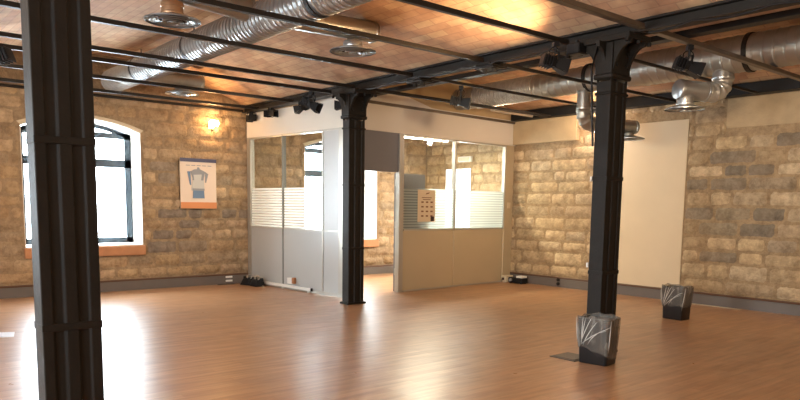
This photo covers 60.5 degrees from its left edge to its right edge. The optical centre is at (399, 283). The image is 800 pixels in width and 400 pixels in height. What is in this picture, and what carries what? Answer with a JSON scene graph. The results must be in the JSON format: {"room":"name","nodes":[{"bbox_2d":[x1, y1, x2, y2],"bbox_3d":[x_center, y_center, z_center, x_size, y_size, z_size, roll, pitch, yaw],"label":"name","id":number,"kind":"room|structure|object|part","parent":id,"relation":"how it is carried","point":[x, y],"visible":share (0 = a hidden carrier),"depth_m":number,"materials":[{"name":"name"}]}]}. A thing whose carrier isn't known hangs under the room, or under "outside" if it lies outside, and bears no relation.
{"room":"exercise studio","nodes":[
{"label":"exercise studio","id":0,"kind":"room"},
{"bbox_2d":[0,51,426,285],"bbox_3d":[-5.482,-1.935,11.795,15.450,4.150,0.670,-5,8,-40],"label":"wall","id":1,"kind":"structure","parent":0,"point":[179,241],"depth_m":12.64,"materials":[{"name":"stone"}]},
{"bbox_2d":[20,124,132,244],"bbox_3d":[-5.630,-1.758,11.952,1.860,2.120,0.085,-5,8,-40],"label":"window","id":2,"kind":"structure","parent":1,"relation":"in","point":[114,134],"depth_m":12.39,"materials":[{"name":"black metal"}]},
{"bbox_2d":[24,245,145,258],"bbox_3d":[-5.324,-0.547,11.700,1.940,0.169,0.080,-5,8,-40],"label":"window sill","id":3,"kind":"structure","parent":1,"relation":"attached to","point":[134,249],"depth_m":11.98,"materials":[{"name":"wood"}]},
{"bbox_2d":[0,83,242,111],"bbox_3d":[-7.081,-2.996,9.815,10.560,0.046,0.048,-5,8,-40],"label":"pipe","id":4,"kind":"object","parent":1,"relation":"attached to","point":[1,84],"visible":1,"depth_m":12.04,"materials":[{"name":"metal"}]},
{"bbox_2d":[0,273,247,298],"bbox_3d":[-7.140,0.206,10.250,10.670,0.198,0.045,-5,8,-40],"label":"baseboard","id":5,"kind":"structure","parent":1,"relation":"attached to","point":[17,291],"depth_m":12.39,"materials":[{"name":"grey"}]},
{"bbox_2d":[179,158,216,208],"bbox_3d":[-3.759,-1.867,12.793,0.700,0.920,0.034,-5,8,-40],"label":"poster","id":6,"kind":"object","parent":1,"relation":"attached to","point":[197,176],"visible":1,"depth_m":12.78,"materials":[{"name":"beige paper"}]},
{"bbox_3d":[-3.892,-1.950,12.659,0.075,0.250,0.006,-5,8,-40],"label":"pot handle","id":7,"kind":"part","parent":6,"relation":"part of","materials":[{"name":"blue"}]},
{"bbox_2d":[208,120,218,129],"bbox_3d":[-3.491,-2.969,12.803,0.180,0.154,0.205,-5,8,-40],"label":"wall lamp","id":8,"kind":"object","parent":1,"relation":"attached to","point":[211,123],"visible":1,"depth_m":12.75,"materials":[{"name":"white glass"}]},
{"bbox_3d":[-3.460,-2.987,12.764,0.180,0.107,0.110,-5,8,-40],"label":"bulb","id":9,"kind":"part","parent":8,"relation":"part of","materials":[{"name":"white glass"}]},
{"bbox_2d":[305,142,321,176],"bbox_3d":[-1.566,-2.082,15.323,1.880,2.120,0.085,-5,8,-40],"label":"window","id":10,"kind":"structure","parent":1,"relation":"in","point":[309,173],"depth_m":14.97,"materials":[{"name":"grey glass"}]},
{"bbox_2d":[364,239,378,246],"bbox_3d":[-1.261,-0.872,15.071,1.960,0.169,0.080,-5,8,-40],"label":"window sill","id":11,"kind":"structure","parent":1,"relation":"attached to","point":[370,242],"depth_m":15.54,"materials":[{"name":"wood"}]},
{"bbox_2d":[364,264,392,274],"bbox_3d":[-1.156,-0.272,15.214,4.650,0.198,0.045,-5,8,-40],"label":"baseboard","id":12,"kind":"structure","parent":1,"relation":"attached to","point":[375,269],"depth_m":15.74,"materials":[{"name":"brown"}]},
{"bbox_2d":[247,97,342,296],"bbox_3d":[-1.936,-1.642,12.447,0.101,3.520,2.970,-5,9,-44],"label":"wall","id":13,"kind":"structure","parent":0,"point":[310,255],"depth_m":12.30,"materials":[{"name":"white paint"}]},
{"bbox_3d":[-2.930,-1.429,13.510,0.100,2.830,0.110,-5,9,-44],"label":"post","id":14,"kind":"part","parent":13,"relation":"part of","materials":[{"name":"silver metal"}]},
{"bbox_3d":[-2.567,-0.550,13.215,0.060,1.040,1.155,-5,9,-44],"label":"panel","id":15,"kind":"part","parent":13,"relation":"part of","materials":[{"name":"grey laminate"}]},
{"bbox_3d":[-2.145,-1.356,12.694,0.080,2.770,0.024,-5,9,-44],"label":"post","id":16,"kind":"part","parent":13,"relation":"part of","materials":[{"name":"grey metal"}]},
{"bbox_2d":[287,277,295,283],"bbox_3d":[-1.986,-0.056,12.565,0.065,0.120,0.200,-5,9,-44],"label":"box","id":17,"kind":"object","parent":13,"relation":"attached to","point":[290,280],"visible":1,"depth_m":12.52,"materials":[{"name":"white cardboard"}]},
{"bbox_3d":[-1.883,-2.685,12.290,0.080,0.030,2.860,-5,9,-44],"label":"rail","id":18,"kind":"part","parent":13,"relation":"part of","materials":[{"name":"silver metal"}]},
{"bbox_3d":[-1.948,-1.002,12.523,0.080,0.030,2.740,-5,9,-44],"label":"rail","id":19,"kind":"part","parent":13,"relation":"part of","materials":[{"name":"silver metal"}]},
{"bbox_3d":[-1.942,0.079,12.623,0.080,0.060,2.920,-5,9,-44],"label":"rail","id":20,"kind":"part","parent":13,"relation":"part of","materials":[{"name":"silver metal"}]},
{"bbox_3d":[-1.738,-0.442,12.357,0.060,1.040,1.180,-5,9,-44],"label":"panel","id":21,"kind":"part","parent":13,"relation":"part of","materials":[{"name":"grey laminate"}]},
{"bbox_3d":[-1.307,-1.246,11.827,0.080,2.770,0.030,-5,9,-44],"label":"post","id":22,"kind":"part","parent":13,"relation":"part of","materials":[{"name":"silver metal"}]},
{"bbox_3d":[-1.146,-1.211,11.662,0.060,2.740,0.435,-5,9,-44],"label":"solid panel","id":23,"kind":"part","parent":13,"relation":"part of","materials":[{"name":"grey laminate"}]},
{"bbox_3d":[-0.985,-1.204,11.494,0.100,2.770,0.030,-5,9,-44],"label":"post","id":24,"kind":"part","parent":13,"relation":"part of","materials":[{"name":"silver metal"}]},
{"bbox_3d":[-0.920,-1.166,11.430,0.100,2.830,0.020,-5,9,-44],"label":"post","id":25,"kind":"part","parent":13,"relation":"part of","materials":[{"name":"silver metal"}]},
{"bbox_2d":[0,273,799,399],"bbox_3d":[-0.435,0.958,5.951,16.700,0.150,16.650,-5,8,-40],"label":"floor","id":26,"kind":"structure","parent":0,"point":[488,341],"depth_m":7.54,"materials":[{"name":"laminate"}]},
{"bbox_2d":[0,332,14,336],"bbox_3d":[-4.676,0.588,7.952,0.425,0.019,0.314,-1,7,-16],"label":"sheet","id":27,"kind":"object","parent":26,"relation":"on","point":[2,334],"visible":1,"depth_m":7.96,"materials":[{"name":"white paper"}]},
{"bbox_2d":[20,0,103,399],"bbox_3d":[-1.816,-0.542,3.693,0.580,3.300,0.600,-5,8,-40],"label":"column","id":28,"kind":"structure","parent":26,"relation":"on","point":[56,34],"depth_m":3.63,"materials":[{"name":"black metal"}]},
{"bbox_3d":[-2.152,-2.298,3.941,0.170,0.125,15.600,-5,8,-40],"label":"steel beam","id":29,"kind":"structure","parent":28,"relation":"on","visible":0},
{"bbox_2d":[0,77,258,109],"bbox_3d":[-6.715,-2.946,9.419,10.610,0.048,0.050,-5,8,-40],"label":"rod","id":30,"kind":"object","parent":29,"relation":"attached to","point":[1,79],"visible":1,"depth_m":11.57,"materials":[{"name":"metal"}]},
{"bbox_2d":[0,64,293,102],"bbox_3d":[-5.915,-2.828,8.466,10.610,0.048,0.055,-5,8,-40],"label":"rod","id":31,"kind":"object","parent":29,"relation":"attached to","point":[15,66],"visible":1,"depth_m":10.51,"materials":[{"name":"metal"}]},
{"bbox_2d":[0,43,331,113],"bbox_3d":[-5.023,-2.546,7.598,5.469,0.390,9.415,3,7,20],"label":"spotlight","id":32,"kind":"object","parent":29,"relation":"attached to","point":[316,107],"depth_m":9.67,"materials":[{"name":"black metal"}]},
{"bbox_3d":[-5.021,-2.716,7.579,10.840,0.048,0.055,-5,8,-40],"label":"tie rod","id":33,"kind":"part","parent":32,"relation":"part of","materials":[{"name":"black metal"}]},
{"bbox_2d":[0,31,550,117],"bbox_3d":[-2.936,-2.598,8.506,11.690,0.433,9.822,1,6,0],"label":"spotlight","id":34,"kind":"object","parent":29,"relation":"attached to","point":[7,56],"depth_m":9.07,"materials":[{"name":"black metal"}]},
{"bbox_3d":[-2.933,-2.789,8.484,15.210,0.048,0.060,-5,8,-40],"label":"tie rod","id":35,"kind":"part","parent":34,"relation":"part of","materials":[{"name":"black metal"}]},
{"bbox_2d":[453,25,799,133],"bbox_3d":[5.105,-2.643,8.295,1.617,1.071,12.406,-4,8,-34],"label":"spiral duct","id":36,"kind":"object","parent":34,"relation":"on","point":[780,47],"visible":0.82,"depth_m":9.51,"materials":[{"name":"metal"}]},
{"bbox_2d":[664,94,704,111],"bbox_3d":[3.785,-2.400,9.110,0.500,0.210,0.500,-5,8,-40],"label":"air diffuser","id":37,"kind":"object","parent":36,"relation":"attached to","point":[685,104],"visible":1,"depth_m":9.01,"materials":[{"name":"silver metal"}]},
{"bbox_2d":[547,0,799,80],"bbox_3d":[0.120,-2.164,4.865,11.352,0.395,10.234,1,6,2],"label":"spotlight","id":38,"kind":"object","parent":29,"relation":"attached to","point":[692,68],"depth_m":7.28,"materials":[{"name":"black metal"}]},
{"bbox_3d":[0.122,-2.336,4.845,15.210,0.048,0.075,-5,8,-40],"label":"tie rod","id":39,"kind":"part","parent":38,"relation":"part of","materials":[{"name":"black metal"}]},
{"bbox_2d":[240,274,252,285],"bbox_3d":[-2.937,-0.081,13.262,0.251,0.208,0.196,5,7,30],"label":"spotlight","id":40,"kind":"object","parent":26,"relation":"on","point":[246,280],"visible":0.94,"depth_m":13.18,"materials":[{"name":"black metal"}]},
{"bbox_2d":[249,276,264,286],"bbox_3d":[-2.728,-0.057,13.073,0.196,0.208,0.251,-6,9,-45],"label":"spotlight","id":41,"kind":"object","parent":26,"relation":"on","point":[256,282],"visible":1,"depth_m":13.00,"materials":[{"name":"black metal"}]},
{"bbox_2d":[264,281,312,292],"bbox_3d":[-2.189,0.045,12.773,0.037,0.088,1.818,-5,9,-44],"label":"pole","id":42,"kind":"object","parent":26,"relation":"on","point":[308,290],"visible":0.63,"depth_m":12.58,"materials":[{"name":"white plastic"}]},
{"bbox_2d":[332,88,376,304],"bbox_3d":[-0.731,-1.325,10.764,0.580,3.300,0.600,-5,8,-40],"label":"column","id":43,"kind":"structure","parent":26,"relation":"on","point":[354,101],"depth_m":10.68,"materials":[{"name":"black metal"}]},
{"bbox_2d":[334,100,340,110],"bbox_3d":[-0.883,-2.852,10.729,0.261,0.260,0.165,2,7,10],"label":"spotlight","id":44,"kind":"object","parent":43,"relation":"attached to","point":[337,106],"visible":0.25,"depth_m":10.69,"materials":[{"name":"black metal"}]},
{"bbox_3d":[-0.753,0.300,10.947,0.360,0.030,0.220,-5,8,-40],"label":"plate","id":45,"kind":"part","parent":43,"relation":"part of","materials":[{"name":"paint"}]},
{"bbox_3d":[-0.715,-2.492,10.632,0.360,0.210,0.230,-5,8,-40],"label":"neck moulding","id":46,"kind":"part","parent":43,"relation":"part of","materials":[{"name":"paint"}]},
{"bbox_3d":[-0.709,-2.935,10.582,0.400,0.060,0.600,-5,8,-40],"label":"cap plate","id":47,"kind":"part","parent":43,"relation":"part of","materials":[{"name":"paint"}]},
{"bbox_2d":[242,0,799,113],"bbox_3d":[1.981,-2.628,7.370,0.170,0.125,15.600,-5,8,-40],"label":"steel beam","id":48,"kind":"structure","parent":43,"relation":"on","point":[722,8],"depth_m":7.56,"materials":[{"name":"black metal"}]},
{"bbox_2d":[246,111,256,121],"bbox_3d":[-2.825,-3.175,13.030,0.157,0.186,0.246,-3,7,-30],"label":"spotlight","id":49,"kind":"object","parent":48,"relation":"hanging from","point":[251,117],"visible":1,"depth_m":12.96,"materials":[{"name":"black metal"}]},
{"bbox_2d":[263,107,277,117],"bbox_3d":[-2.362,-3.124,12.523,0.246,0.173,0.157,5,7,30],"label":"spotlight","id":50,"kind":"object","parent":48,"relation":"attached to","point":[270,112],"visible":1,"depth_m":12.51,"materials":[{"name":"black metal"}]},
{"bbox_2d":[0,0,595,109],"bbox_3d":[-2.085,-2.493,7.490,10.036,0.389,11.871,2,7,10],"label":"spotlight","id":51,"kind":"object","parent":48,"relation":"attached to","point":[464,102],"depth_m":8.24,"materials":[{"name":"black metal"}]},
{"bbox_3d":[-2.083,-2.605,7.478,15.210,0.164,0.340,-5,8,-40],"label":"tie rod","id":52,"kind":"part","parent":51,"relation":"part of","materials":[{"name":"black metal"}]},
{"bbox_2d":[293,101,309,113],"bbox_3d":[-1.682,-3.011,11.719,0.266,0.200,0.157,5,7,30],"label":"spotlight","id":53,"kind":"object","parent":48,"relation":"hanging from","point":[298,109],"visible":0.74,"depth_m":11.70,"materials":[{"name":"black metal"}]},
{"bbox_2d":[182,0,675,102],"bbox_3d":[-1.246,-2.481,6.480,15.210,0.164,0.340,-5,8,-40],"label":"rod","id":54,"kind":"object","parent":48,"relation":"attached to","point":[494,67],"visible":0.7,"depth_m":7.36,"materials":[{"name":"metal"}]},
{"bbox_2d":[359,49,566,89],"bbox_3d":[0.636,-2.704,8.755,0.051,0.064,3.854,-5,8,-40],"label":"power cable","id":55,"kind":"object","parent":48,"relation":"hanging from","point":[546,50],"visible":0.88,"depth_m":8.45,"materials":[{"name":"black metal"}]},
{"bbox_2d":[395,0,757,93],"bbox_3d":[-0.447,-2.254,5.539,13.342,0.383,7.900,0,7,-10],"label":"spotlight","id":56,"kind":"object","parent":48,"relation":"attached to","point":[547,61],"depth_m":7.18,"materials":[{"name":"black metal"}]},
{"bbox_3d":[-0.446,-2.363,5.527,15.210,0.164,0.340,-5,8,-40],"label":"tie rod","id":57,"kind":"part","parent":56,"relation":"part of","materials":[{"name":"black metal"}]},
{"bbox_2d":[502,275,512,281],"bbox_3d":[2.251,-0.107,14.426,0.260,0.140,0.115,-5,8,-40],"label":"junction box","id":58,"kind":"object","parent":26,"relation":"on","point":[504,277],"visible":0.73,"depth_m":14.35,"materials":[{"name":"beige plastic"}]},
{"bbox_2d":[508,275,527,283],"bbox_3d":[2.429,-0.087,14.187,0.235,0.160,0.360,-5,8,-40],"label":"projector","id":59,"kind":"object","parent":26,"relation":"on","point":[521,279],"visible":1,"depth_m":14.10,"materials":[{"name":"black plastic"}]},
{"bbox_2d":[550,352,578,361],"bbox_3d":[1.801,0.767,7.208,0.320,0.010,0.320,-5,8,-40],"label":"floor outlet","id":60,"kind":"object","parent":26,"relation":"on","point":[568,356],"visible":0.75,"depth_m":7.19,"materials":[{"name":"grey"}]},
{"bbox_3d":[1.801,0.764,7.208,0.260,0.004,0.260,-5,8,-40],"label":"lid","id":61,"kind":"part","parent":60,"relation":"part of","materials":[{"name":"grey metal"}]},
{"bbox_2d":[576,313,619,365],"bbox_3d":[2.005,0.556,6.937,0.370,0.496,0.304,7,9,42],"label":"waste bin","id":62,"kind":"object","parent":26,"relation":"on","point":[597,336],"visible":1,"depth_m":6.84,"materials":[{"name":"black plastic"}]},
{"bbox_2d":[579,31,650,351],"bbox_3d":[2.195,-0.892,7.280,0.580,3.300,0.600,-5,8,-40],"label":"column","id":63,"kind":"structure","parent":26,"relation":"on","point":[613,55],"depth_m":7.15,"materials":[{"name":"black metal"}]},
{"bbox_2d":[567,40,585,56],"bbox_3d":[1.857,-2.483,7.205,0.140,0.150,0.160,-5,8,-40],"label":"junction box","id":64,"kind":"object","parent":63,"relation":"attached to","point":[577,48],"visible":1,"depth_m":7.16,"materials":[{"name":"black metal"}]},
{"bbox_3d":[2.211,-2.059,7.148,0.360,0.210,0.230,-5,8,-40],"label":"neck moulding","id":65,"kind":"part","parent":63,"relation":"part of","materials":[{"name":"paint"}]},
{"bbox_3d":[2.217,-2.501,7.098,0.400,0.060,0.600,-5,8,-40],"label":"cap plate","id":66,"kind":"part","parent":63,"relation":"part of","materials":[{"name":"paint"}]},
{"bbox_2d":[634,0,799,33],"bbox_3d":[3.041,-2.347,5.868,0.021,0.059,2.303,-5,8,-40],"label":"power cable","id":67,"kind":"object","parent":63,"relation":"attached to","point":[794,1],"visible":1,"depth_m":6.07,"materials":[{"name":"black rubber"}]},
{"bbox_2d":[661,284,692,320],"bbox_3d":[3.969,0.257,9.828,0.303,0.496,0.371,-4,8,-36],"label":"waste bin","id":68,"kind":"object","parent":26,"relation":"on","point":[676,300],"visible":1,"depth_m":9.73,"materials":[{"name":"black plastic"}]},
{"bbox_2d":[692,303,740,309],"bbox_3d":[4.971,0.353,11.237,0.071,0.012,1.203,-5,9,-42],"label":"power cable","id":69,"kind":"object","parent":26,"relation":"on","point":[692,303],"visible":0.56,"depth_m":11.07,"materials":[{"name":"beige plastic"}]},
{"bbox_2d":[0,0,799,110],"bbox_3d":[1.761,-3.045,7.133,10.170,0.760,15.640,-5,8,-40],"label":"ceiling","id":70,"kind":"structure","parent":0,"point":[395,19],"depth_m":9.05,"materials":[{"name":"wood"}]},
{"bbox_2d":[101,0,379,90],"bbox_3d":[-0.156,-2.746,5.721,2.763,0.500,15.112,-3,8,-32],"label":"spiral duct","id":71,"kind":"object","parent":70,"relation":"hanging from","point":[233,26],"visible":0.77,"depth_m":8.07,"materials":[{"name":"metal"}]},
{"bbox_2d":[143,0,200,28],"bbox_3d":[-2.329,-2.771,7.013,0.560,0.210,0.560,-5,8,-40],"label":"air diffuser","id":72,"kind":"object","parent":71,"relation":"attached to","point":[171,15],"visible":1,"depth_m":6.94,"materials":[{"name":"silver metal"}]},
{"bbox_2d":[165,88,198,96],"bbox_3d":[-3.712,-3.277,11.691,0.560,0.130,0.560,-5,8,-40],"label":"air diffuser","id":73,"kind":"object","parent":71,"relation":"attached to","point":[177,92],"visible":0.86,"depth_m":11.61,"materials":[{"name":"silver metal"}]},
{"bbox_2d":[330,39,375,56],"bbox_3d":[-0.572,-2.862,8.306,0.560,0.150,0.560,-5,8,-40],"label":"air diffuser","id":74,"kind":"object","parent":71,"relation":"attached to","point":[351,47],"visible":1,"depth_m":8.23,"materials":[{"name":"silver metal"}]},
{"bbox_2d":[404,136,447,141],"bbox_3d":[0.499,-3.385,13.508,1.300,1.087,0.140,-5,8,-40],"label":"tube light","id":75,"kind":"object","parent":70,"relation":"hanging from","point":[404,136],"visible":0.14,"depth_m":13.53,"materials":[{"name":"white plastic"}]},
{"bbox_2d":[339,74,514,297],"bbox_3d":[0.709,-1.925,12.871,4.540,4.059,0.151,-5,9,-43],"label":"wall","id":76,"kind":"structure","parent":0,"point":[432,256],"depth_m":13.00,"materials":[{"name":"white paint"}]},
{"bbox_3d":[-0.939,-1.170,11.465,0.120,2.830,0.100,-5,9,-43],"label":"post","id":77,"kind":"part","parent":76,"relation":"part of","materials":[{"name":"silver metal"}]},
{"bbox_3d":[-0.458,-2.280,11.774,1.150,0.680,0.040,-5,9,-43],"label":"header panel","id":78,"kind":"part","parent":76,"relation":"part of","materials":[{"name":"paint"}]},
{"bbox_3d":[-0.012,-1.254,12.318,0.105,2.830,0.100,-5,9,-43],"label":"post","id":79,"kind":"part","parent":76,"relation":"part of","materials":[{"name":"silver metal"}]},
{"bbox_2d":[393,173,424,290],"bbox_3d":[0.185,-0.947,12.654,0.106,2.130,0.825,7,9,42],"label":"door","id":80,"kind":"structure","parent":76,"relation":"in","point":[411,181],"depth_m":12.57,"materials":[{"name":"silver metal"}]},
{"bbox_2d":[417,190,435,221],"bbox_3d":[0.493,-1.445,12.738,0.460,0.590,0.008,-5,9,-43],"label":"paper notice","id":81,"kind":"object","parent":76,"relation":"attached to","point":[426,198],"visible":1,"depth_m":12.73,"materials":[{"name":"beige paper"}]},
{"bbox_3d":[0.512,-0.463,12.906,1.355,1.080,0.060,-5,9,-43],"label":"panel","id":82,"kind":"part","parent":76,"relation":"part of","materials":[{"name":"beige laminate"}]},
{"bbox_3d":[0.920,-3.189,12.837,4.070,0.045,0.045,-5,9,-43],"label":"rail","id":83,"kind":"part","parent":76,"relation":"part of","materials":[{"name":"paint"}]},
{"bbox_3d":[1.178,0.028,13.588,3.140,0.030,0.080,-5,9,-43],"label":"rail","id":84,"kind":"part","parent":76,"relation":"part of","materials":[{"name":"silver metal"}]},
{"bbox_3d":[1.083,-1.065,13.363,2.840,0.030,0.080,-5,9,-43],"label":"rail","id":85,"kind":"part","parent":76,"relation":"part of","materials":[{"name":"silver metal"}]},
{"bbox_3d":[1.036,-1.899,13.214,0.040,1.720,0.080,-5,9,-43],"label":"post","id":86,"kind":"part","parent":76,"relation":"part of","materials":[{"name":"silver metal"}]},
{"bbox_3d":[1.106,-2.744,13.173,2.840,0.030,0.080,-5,9,-43],"label":"rail","id":87,"kind":"part","parent":76,"relation":"part of","materials":[{"name":"silver metal"}]},
{"bbox_3d":[1.569,-0.558,13.879,1.495,1.080,0.060,-5,9,-43],"label":"panel","id":88,"kind":"part","parent":76,"relation":"part of","materials":[{"name":"beige laminate"}]},
{"bbox_3d":[2.148,-1.999,14.238,0.030,1.720,0.080,-5,9,-43],"label":"post","id":89,"kind":"part","parent":76,"relation":"part of","materials":[{"name":"silver metal"}]},
{"bbox_3d":[2.251,-1.472,14.400,0.270,2.800,0.060,-5,9,-43],"label":"panel","id":90,"kind":"part","parent":76,"relation":"part of","materials":[{"name":"beige laminate"}]},
{"bbox_2d":[426,90,799,302],"bbox_3d":[5.756,-1.666,10.790,0.700,4.150,16.600,-5,8,-40],"label":"wall","id":91,"kind":"structure","parent":0,"point":[710,201],"depth_m":11.70,"materials":[{"name":"stone"}]},
{"bbox_2d":[457,170,469,226],"bbox_3d":[1.643,-1.917,15.989,0.050,1.446,0.776,-5,8,-40],"label":"window","id":92,"kind":"structure","parent":91,"relation":"in","point":[461,171],"depth_m":16.19,"materials":[{"name":"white glass"}]},
{"bbox_2d":[458,156,472,161],"bbox_3d":[1.460,-2.791,15.372,0.082,0.120,0.400,-5,8,-40],"label":"emergency light","id":93,"kind":"object","parent":91,"relation":"attached to","point":[465,158],"visible":1,"depth_m":15.30,"materials":[{"name":"white plastic"}]},
{"bbox_2d":[459,157,468,160],"bbox_3d":[1.433,-2.789,15.350,0.012,0.080,0.320,-5,8,-40],"label":"diffuser","id":94,"kind":"object","parent":93,"relation":"attached to","point":[460,158],"depth_m":15.34,"materials":[{"name":"beige plastic"}]},
{"bbox_3d":[4.277,-1.398,12.205,0.022,2.860,1.640,-5,8,-40],"label":"plaster panel","id":95,"kind":"part","parent":91,"relation":"part of","materials":[{"name":"beige paint"}]},
{"bbox_2d":[510,272,799,315],"bbox_3d":[6.458,0.456,9.695,0.045,0.198,12.830,-5,8,-40],"label":"baseboard","id":96,"kind":"structure","parent":91,"relation":"attached to","point":[730,301],"depth_m":11.40,"materials":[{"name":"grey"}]},
{"bbox_2d":[511,78,799,121],"bbox_3d":[6.450,-2.830,9.261,0.200,0.175,12.800,-5,8,-40],"label":"beam","id":97,"kind":"structure","parent":91,"relation":"attached to","point":[783,84],"depth_m":11.52,"materials":[{"name":"black metal"}]},
{"bbox_2d":[491,109,532,116],"bbox_3d":[2.170,-3.294,13.230,1.200,0.053,0.056,-5,8,-41],"label":"conduit","id":98,"kind":"object","parent":97,"relation":"attached to","point":[492,110],"visible":0.73,"depth_m":13.19,"materials":[{"name":"beige metal"}]},
{"bbox_2d":[624,132,644,140],"bbox_3d":[3.806,-2.453,11.416,0.520,0.140,0.520,-5,8,-40],"label":"air diffuser","id":99,"kind":"object","parent":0,"point":[630,136],"visible":0.73,"depth_m":11.30,"materials":[{"name":"silver metal"}]},
{"bbox_3d":[4.968,-0.421,-0.341,15.850,4.150,0.400,-5,8,-40],"label":"wall","id":100,"kind":"structure","parent":0,"visible":0},
{"bbox_2d":[373,8,799,96],"bbox_3d":[2.542,-2.710,7.831,0.140,0.060,15.600,-5,8,-40],"label":"cable tray","id":101,"kind":"object","parent":100,"relation":"attached to","point":[790,14],"visible":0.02,"depth_m":7.14,"materials":[{"name":"metal"}]}
]}

